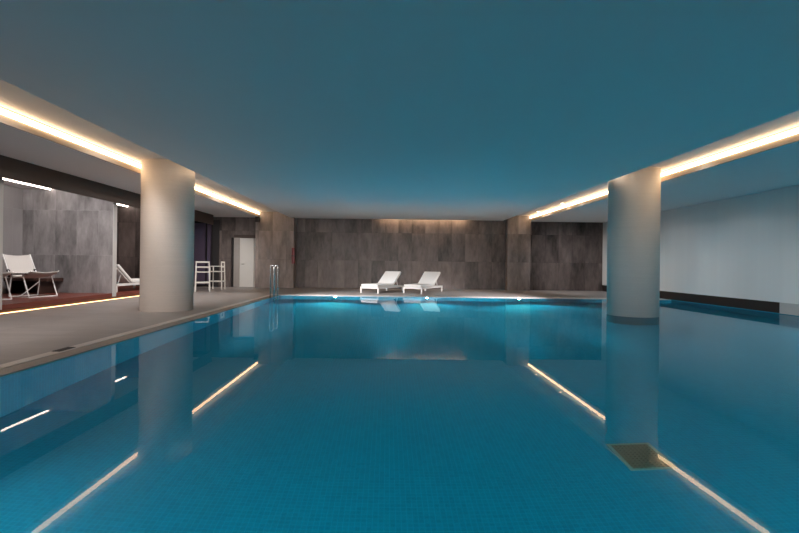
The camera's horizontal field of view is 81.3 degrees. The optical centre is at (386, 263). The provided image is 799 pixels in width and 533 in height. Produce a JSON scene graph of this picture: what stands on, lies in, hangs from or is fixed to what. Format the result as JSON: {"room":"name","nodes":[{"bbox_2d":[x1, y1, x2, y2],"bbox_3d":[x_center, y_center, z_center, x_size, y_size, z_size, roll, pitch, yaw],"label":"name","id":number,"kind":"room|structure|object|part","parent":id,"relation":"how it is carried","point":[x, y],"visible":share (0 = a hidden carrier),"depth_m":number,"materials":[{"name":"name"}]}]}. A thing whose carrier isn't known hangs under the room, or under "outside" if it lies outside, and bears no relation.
{"room":"indoor swimming pool","nodes":[
{"label":"indoor swimming pool","id":0,"kind":"room"},
{"bbox_2d":[2,184,22,293],"bbox_3d":[-10.254,-0.563,8.450,0.200,3.080,24.900,1,0,0],"label":"wall","id":1,"kind":"structure","parent":0,"point":[12,196],"depth_m":12.58,"materials":[{"name":"grey stone"}]},
{"bbox_2d":[22,189,116,292],"bbox_3d":[-8.895,-0.642,13.035,2.515,2.890,0.170,1,0,0],"label":"wall partition","id":2,"kind":"structure","parent":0,"point":[71,234],"depth_m":12.95,"materials":[{"name":"grey stone"}]},
{"bbox_2d":[112,204,116,296],"bbox_3d":[-7.633,-0.377,13.035,0.015,2.570,0.178,1,0,0],"label":"trim","id":3,"kind":"structure","parent":2,"relation":"attached to","point":[114,255],"depth_m":13.02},
{"bbox_2d":[0,123,256,216],"bbox_3d":[-7.863,-2.275,8.450,4.540,0.400,24.900,1,0,0],"label":"ceiling","id":4,"kind":"structure","parent":0,"point":[15,143],"depth_m":9.64,"materials":[{"name":"white paint"}]},
{"bbox_2d":[3,178,50,189],"bbox_3d":[-9.363,-2.078,11.115,0.035,0.030,3.630,1,0,0],"label":"light strip","id":5,"kind":"object","parent":4,"relation":"attached to","point":[3,178],"visible":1,"depth_m":12.05,"materials":[{"name":"white plastic"}]},
{"bbox_2d":[0,155,212,224],"bbox_3d":[-7.343,-1.863,7.800,0.050,0.410,23.600,1,0,0],"label":"trim","id":6,"kind":"structure","parent":4,"relation":"attached to","point":[10,168],"depth_m":10.65,"materials":[{"name":"paint"}]},
{"bbox_2d":[117,206,139,285],"bbox_3d":[-8.895,-0.642,16.885,2.515,2.890,0.170,1,0,0],"label":"wall partition","id":7,"kind":"structure","parent":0,"point":[128,218],"depth_m":16.80,"materials":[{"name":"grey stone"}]},
{"bbox_2d":[0,79,276,211],"bbox_3d":[-4.907,-2.339,8.450,1.330,0.140,24.900,1,0,0],"label":"ceiling","id":8,"kind":"structure","parent":0,"point":[13,98],"depth_m":7.87,"materials":[{"name":"beige paint"}]},
{"bbox_2d":[0,106,258,216],"bbox_3d":[-5.583,-2.247,8.450,0.020,0.400,24.900,1,0,0],"label":"trim","id":9,"kind":"structure","parent":8,"relation":"attached to","point":[6,120],"depth_m":8.40,"materials":[{"name":"white paint"}]},
{"bbox_2d":[0,108,259,213],"bbox_3d":[-5.557,-2.202,8.120,0.026,0.080,24.240,1,0,0],"label":"light strip","id":10,"kind":"object","parent":8,"relation":"attached to","point":[4,112],"visible":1,"depth_m":8.38,"materials":[{"name":"white plastic"}]},
{"bbox_2d":[213,217,255,286],"bbox_3d":[-7.944,-0.535,20.600,4.420,3.080,0.200,1,0,0],"label":"wall","id":11,"kind":"structure","parent":0,"point":[229,226],"depth_m":20.50,"materials":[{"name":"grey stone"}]},
{"bbox_2d":[194,220,219,286],"bbox_3d":[-8.775,-0.480,20.560,2.760,2.950,0.200,1,0,0],"label":"window","id":12,"kind":"structure","parent":11,"relation":"in","point":[206,236],"depth_m":20.52,"materials":[{"name":"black glass"}]},
{"bbox_3d":[-8.945,-0.457,20.540,2.420,2.700,0.040,1,0,0],"label":"glass pane","id":13,"kind":"part","parent":12,"relation":"part of","materials":[{"name":"glass"}]},
{"bbox_2d":[231,238,233,286],"bbox_3d":[-6.835,-0.072,20.660,0.130,2.180,0.080,1,0,0],"label":"trim","id":14,"kind":"structure","parent":11,"relation":"attached to","point":[232,255],"depth_m":20.62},
{"bbox_2d":[233,235,254,286],"bbox_3d":[-6.254,-0.135,20.614,1.030,2.320,0.171,1,0,0],"label":"door","id":15,"kind":"structure","parent":11,"relation":"in","point":[244,245],"depth_m":20.58,"materials":[{"name":"white paint"}]},
{"bbox_3d":[-6.645,-0.070,20.615,0.250,2.180,0.170,1,0,0],"label":"frame","id":16,"kind":"part","parent":15,"relation":"part of","materials":[{"name":"white wood"}]},
{"bbox_2d":[0,287,660,364],"bbox_3d":[-0.254,1.197,8.450,19.840,0.200,24.900,1,0,0],"label":"floor","id":17,"kind":"structure","parent":0,"point":[23,334],"depth_m":9.53,"materials":[{"name":"tile"}]},
{"bbox_2d":[0,286,139,313],"bbox_3d":[-8.906,0.898,9.485,2.490,0.190,14.970,1,0,0],"label":"platform","id":18,"kind":"object","parent":17,"relation":"on","point":[18,303],"depth_m":11.34,"materials":[{"name":"brown wood"}]},
{"bbox_2d":[2,271,13,299],"bbox_3d":[-9.038,0.275,10.355,1.092,1.049,0.735,1,0,20],"label":"deck chair","id":19,"kind":"object","parent":18,"relation":"on","point":[5,274],"visible":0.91,"depth_m":10.50,"materials":[{"name":"white metal"}]},
{"bbox_3d":[-8.814,0.524,10.624,0.739,0.550,0.028,1,0,20],"label":"frame","id":20,"kind":"part","parent":19,"relation":"part of","materials":[{"name":"white metal"}]},
{"bbox_2d":[3,254,58,297],"bbox_3d":[-8.798,0.278,11.475,1.092,1.049,0.735,1,0,20],"label":"deck chair","id":21,"kind":"object","parent":18,"relation":"on","point":[23,266],"visible":0.96,"depth_m":11.49,"materials":[{"name":"beige fabric"}]},
{"bbox_3d":[-8.800,0.524,11.123,0.739,0.550,0.028,1,0,20],"label":"frame","id":22,"kind":"part","parent":21,"relation":"part of","materials":[{"name":"white metal"}]},
{"bbox_3d":[-8.966,0.242,11.185,0.921,0.070,0.075,1,0,20],"label":"armrest","id":23,"kind":"part","parent":21,"relation":"part of","materials":[{"name":"white fabric"}]},
{"bbox_3d":[-8.574,0.527,11.744,0.739,0.550,0.028,1,0,20],"label":"frame","id":24,"kind":"part","parent":21,"relation":"part of","materials":[{"name":"white metal"}]},
{"bbox_2d":[4,277,62,293],"bbox_3d":[-9.568,0.585,12.615,1.140,0.420,0.630,1,0,0],"label":"bench","id":25,"kind":"object","parent":18,"relation":"on","point":[46,285],"visible":0.82,"depth_m":12.61,"materials":[{"name":"brown wood"}]},
{"bbox_3d":[-10.048,0.620,12.635,0.060,0.340,0.590,1,0,0],"label":"panel","id":26,"kind":"part","parent":25,"relation":"part of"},
{"bbox_3d":[-9.658,0.624,12.890,0.720,0.340,0.080,1,0,0],"label":"panel","id":27,"kind":"part","parent":25,"relation":"part of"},
{"bbox_3d":[-9.566,0.415,12.615,1.140,0.080,0.630,1,0,0],"label":"seat","id":28,"kind":"part","parent":25,"relation":"part of","materials":[{"name":"brown wood"}]},
{"bbox_3d":[-9.268,0.629,12.635,0.060,0.340,0.590,1,0,0],"label":"panel","id":29,"kind":"part","parent":25,"relation":"part of","materials":[{"name":"brown wood"}]},
{"bbox_3d":[-7.785,1.000,9.485,0.015,0.014,14.970,1,0,0],"label":"light strip","id":30,"kind":"part","parent":18,"relation":"part of","materials":[{"name":"white plastic"}]},
{"bbox_2d":[116,264,139,291],"bbox_3d":[-8.127,0.409,14.483,0.790,0.807,2.060,1,0,5],"label":"sun lounger","id":31,"kind":"object","parent":18,"relation":"on","point":[122,278],"visible":0.44,"depth_m":14.01,"materials":[{"name":"white fabric"}]},
{"bbox_2d":[116,264,131,281],"bbox_3d":[-8.169,0.275,13.933,0.720,0.541,0.685,1,0,5],"label":"cushion","id":32,"kind":"object","parent":31,"relation":"on","point":[122,276],"depth_m":13.94,"materials":[{"name":"white fabric"}]},
{"bbox_3d":[-8.130,0.608,14.478,0.790,0.070,2.050,1,0,5],"label":"frame","id":33,"kind":"part","parent":31,"relation":"part of","materials":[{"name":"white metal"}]},
{"bbox_2d":[123,278,139,282],"bbox_3d":[-8.097,0.523,14.877,0.720,0.090,1.270,1,0,5],"label":"seat cushion","id":34,"kind":"object","parent":31,"relation":"on","point":[133,280],"depth_m":14.42,"materials":[{"name":"white fabric"}]},
{"bbox_2d":[0,294,278,376],"bbox_3d":[-3.964,1.151,8.400,0.140,0.202,15.800,1,0,0],"label":"trim","id":35,"kind":"structure","parent":17,"relation":"attached to","point":[39,356],"depth_m":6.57,"materials":[{"name":"stone"}]},
{"bbox_2d":[51,347,74,351],"bbox_3d":[-3.973,1.046,5.720,0.100,0.008,0.290,1,0,0],"label":"drain","id":36,"kind":"object","parent":35,"relation":"on","point":[65,348],"visible":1,"depth_m":5.67,"materials":[{"name":"black metal"}]},
{"bbox_2d":[139,159,194,311],"bbox_3d":[-4.978,-0.624,10.560,1.110,3.331,1.110,1,0,0],"label":"column","id":37,"kind":"structure","parent":17,"relation":"on","point":[167,208],"depth_m":10.08,"materials":[{"name":"paint"}]},
{"bbox_2d":[194,261,209,291],"bbox_3d":[-6.856,0.458,17.300,0.540,1.122,0.520,1,0,-20],"label":"bar chair","id":38,"kind":"object","parent":17,"relation":"on","point":[196,266],"visible":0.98,"depth_m":17.11,"materials":[{"name":"beige metal"}]},
{"bbox_3d":[-7.000,0.456,17.008,0.070,1.122,0.070,1,0,-20],"label":"leg","id":39,"kind":"part","parent":38,"relation":"part of","materials":[{"name":"beige metal"}]},
{"bbox_3d":[-6.558,0.461,17.169,0.070,1.122,0.070,1,0,-20],"label":"leg","id":40,"kind":"part","parent":38,"relation":"part of","materials":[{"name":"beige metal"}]},
{"bbox_2d":[210,261,225,289],"bbox_3d":[-6.786,0.459,18.600,0.520,1.122,0.540,1,0,-5],"label":"bar chair","id":41,"kind":"object","parent":17,"relation":"on","point":[221,266],"visible":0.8,"depth_m":18.54,"materials":[{"name":"beige metal"}]},
{"bbox_2d":[255,212,296,287],"bbox_3d":[-4.898,-0.614,20.570,1.670,3.310,0.660,1,0,0],"label":"pier","id":42,"kind":"object","parent":17,"relation":"on","point":[276,232],"visible":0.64,"depth_m":20.24,"materials":[{"name":"stone"}]},
{"bbox_2d":[291,248,294,263],"bbox_3d":[-4.074,-0.359,20.199,0.145,0.700,0.076,1,0,0],"label":"case","id":43,"kind":"object","parent":42,"relation":"attached to","point":[293,249],"visible":1,"depth_m":20.17,"materials":[{"name":"red paint"}]},
{"bbox_2d":[360,271,402,293],"bbox_3d":[-0.169,0.694,18.284,0.790,0.807,2.060,1,0,29],"label":"sun lounger","id":44,"kind":"object","parent":17,"relation":"on","point":[389,278],"visible":0.97,"depth_m":18.46,"materials":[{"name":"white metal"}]},
{"bbox_2d":[361,283,392,286],"bbox_3d":[-0.362,0.806,17.938,0.720,0.090,1.270,1,0,29],"label":"seat cushion","id":45,"kind":"object","parent":44,"relation":"on","point":[371,284],"depth_m":17.55,"materials":[{"name":"white fabric"}]},
{"bbox_3d":[-0.169,0.893,18.288,0.790,0.070,2.050,1,0,29],"label":"frame","id":46,"kind":"part","parent":44,"relation":"part of","materials":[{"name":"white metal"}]},
{"bbox_2d":[378,271,400,284],"bbox_3d":[0.100,0.565,18.767,0.720,0.541,0.685,1,0,29],"label":"cushion","id":47,"kind":"object","parent":44,"relation":"on","point":[391,277],"depth_m":18.73,"materials":[{"name":"white fabric"}]},
{"bbox_2d":[403,272,442,293],"bbox_3d":[1.451,0.714,18.434,0.790,0.807,2.060,1,0,29],"label":"sun lounger","id":48,"kind":"object","parent":17,"relation":"on","point":[428,280],"visible":0.99,"depth_m":18.65,"materials":[{"name":"white plastic"}]},
{"bbox_2d":[404,283,433,286],"bbox_3d":[1.258,0.825,18.088,0.720,0.090,1.270,1,0,29],"label":"seat cushion","id":49,"kind":"object","parent":48,"relation":"on","point":[417,284],"depth_m":17.68,"materials":[{"name":"white fabric"}]},
{"bbox_3d":[1.451,0.912,18.438,0.790,0.070,2.050,1,0,29],"label":"frame","id":50,"kind":"part","parent":48,"relation":"part of","materials":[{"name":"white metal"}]},
{"bbox_2d":[418,272,439,284],"bbox_3d":[1.720,0.584,18.917,0.720,0.541,0.685,1,0,29],"label":"cushion","id":51,"kind":"object","parent":48,"relation":"on","point":[427,277],"depth_m":18.86,"materials":[{"name":"white fabric"}]},
{"bbox_2d":[505,216,530,290],"bbox_3d":[5.846,-0.485,20.750,1.020,3.310,0.300,1,0,0],"label":"pier","id":52,"kind":"object","parent":17,"relation":"on","point":[518,228],"visible":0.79,"depth_m":20.60,"materials":[{"name":"stone"}]},
{"bbox_2d":[0,295,798,532],"bbox_3d":[3.006,1.148,8.350,13.320,0.001,14.900,1,0,0],"label":"pool water","id":53,"kind":"object","parent":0,"point":[282,413],"visible":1,"depth_m":3.26,"materials":[{"name":"blue liquid"}]},
{"bbox_2d":[0,0,798,220],"bbox_3d":[0.451,-2.175,8.300,9.390,0.400,24.600,1,0,0],"label":"ceiling","id":54,"kind":"structure","parent":0,"point":[489,110],"depth_m":5.16,"materials":[{"name":"white paint"}]},
{"bbox_2d":[296,218,602,290],"bbox_3d":[2.913,-0.605,21.000,13.950,3.480,0.200,1,0,0],"label":"wall","id":55,"kind":"structure","parent":0,"point":[331,253],"depth_m":20.90,"materials":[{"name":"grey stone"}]},
{"bbox_2d":[517,111,798,215],"bbox_3d":[5.752,-2.211,8.450,1.210,0.140,24.900,1,0,0],"label":"ceiling","id":56,"kind":"structure","parent":0,"point":[789,121],"depth_m":8.60,"materials":[{"name":"beige paint"}]},
{"bbox_2d":[530,126,798,220],"bbox_3d":[6.366,-2.104,8.450,0.020,0.400,24.900,1,0,0],"label":"trim","id":57,"kind":"structure","parent":56,"relation":"attached to","point":[793,138],"depth_m":9.00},
{"bbox_2d":[530,127,798,217],"bbox_3d":[6.338,-2.059,8.300,0.026,0.080,24.600,1,0,0],"label":"light strip","id":58,"kind":"object","parent":56,"relation":"attached to","point":[796,130],"visible":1,"depth_m":8.95,"materials":[{"name":"white plastic"}]},
{"bbox_2d":[531,141,798,222],"bbox_3d":[8.041,-2.084,8.450,3.330,0.400,24.900,1,0,0],"label":"ceiling","id":59,"kind":"structure","parent":0,"point":[776,168],"depth_m":10.90,"materials":[{"name":"white paint"}]},
{"bbox_2d":[602,185,798,315],"bbox_3d":[9.776,0.377,8.450,0.200,4.480,24.900,1,0,0],"label":"wall","id":60,"kind":"structure","parent":0,"point":[746,246],"depth_m":12.94,"materials":[{"name":"white paint"}]},
{"bbox_2d":[603,285,779,312],"bbox_3d":[9.783,1.083,16.170,0.170,0.270,9.460,1,0,0],"label":"baseboard","id":61,"kind":"structure","parent":60,"relation":"attached to","point":[767,306],"depth_m":13.36,"materials":[{"name":"brown stone"}]},
{"bbox_2d":[780,303,798,315],"bbox_3d":[9.763,1.082,3.720,0.210,0.270,15.440,1,0,0],"label":"trim","id":62,"kind":"structure","parent":60,"relation":"attached to","point":[785,308],"depth_m":11.16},
{"bbox_3d":[-8.895,-0.642,9.143,2.515,2.890,0.165,1,0,0],"label":"wall partition","id":63,"kind":"structure","parent":0,"visible":0},
{"bbox_2d":[0,180,3,309],"bbox_3d":[-7.633,-0.377,9.143,0.015,2.570,0.173,1,0,0],"label":"trim","id":64,"kind":"structure","parent":63,"relation":"attached to","point":[1,181],"depth_m":9.19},
{"bbox_3d":[3.014,2.611,8.350,13.470,0.150,15.100,1,0,0],"label":"floor","id":65,"kind":"structure","parent":0,"visible":0},
{"bbox_2d":[607,167,660,317],"bbox_3d":[5.688,0.203,10.760,1.090,4.730,1.090,1,0,0],"label":"column","id":66,"kind":"structure","parent":65,"relation":"on","point":[634,198],"depth_m":10.30,"materials":[{"name":"paint"}]},
{"bbox_3d":[2.998,1.851,15.860,13.560,1.370,0.120,1,0,0],"label":"wall","id":67,"kind":"structure","parent":0,"visible":0},
{"bbox_2d":[275,294,668,299],"bbox_3d":[2.886,1.149,16.050,13.560,0.031,0.500,1,0,0],"label":"trim","id":68,"kind":"structure","parent":67,"relation":"on","point":[275,294],"depth_m":15.94,"materials":[{"name":"stone"}]},
{"bbox_3d":[-3.722,1.770,8.350,0.120,1.370,14.900,1,0,0],"label":"wall","id":69,"kind":"structure","parent":0,"visible":0},
{"bbox_2d":[270,265,277,297],"bbox_3d":[-3.564,1.044,14.750,0.192,2.027,0.554,1,0,0],"label":"pool ladder","id":70,"kind":"object","parent":69,"relation":"attached to","point":[271,265],"visible":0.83,"depth_m":14.48,"materials":[{"name":"metal"}]},
{"bbox_3d":[-3.588,1.044,14.490,0.144,2.027,0.034,1,0,0],"label":"rail","id":71,"kind":"part","parent":70,"relation":"part of","materials":[{"name":"metal"}]},
{"bbox_3d":[-3.588,1.044,15.010,0.144,2.027,0.034,1,0,0],"label":"rail","id":72,"kind":"part","parent":70,"relation":"part of","materials":[{"name":"metal"}]}
]}

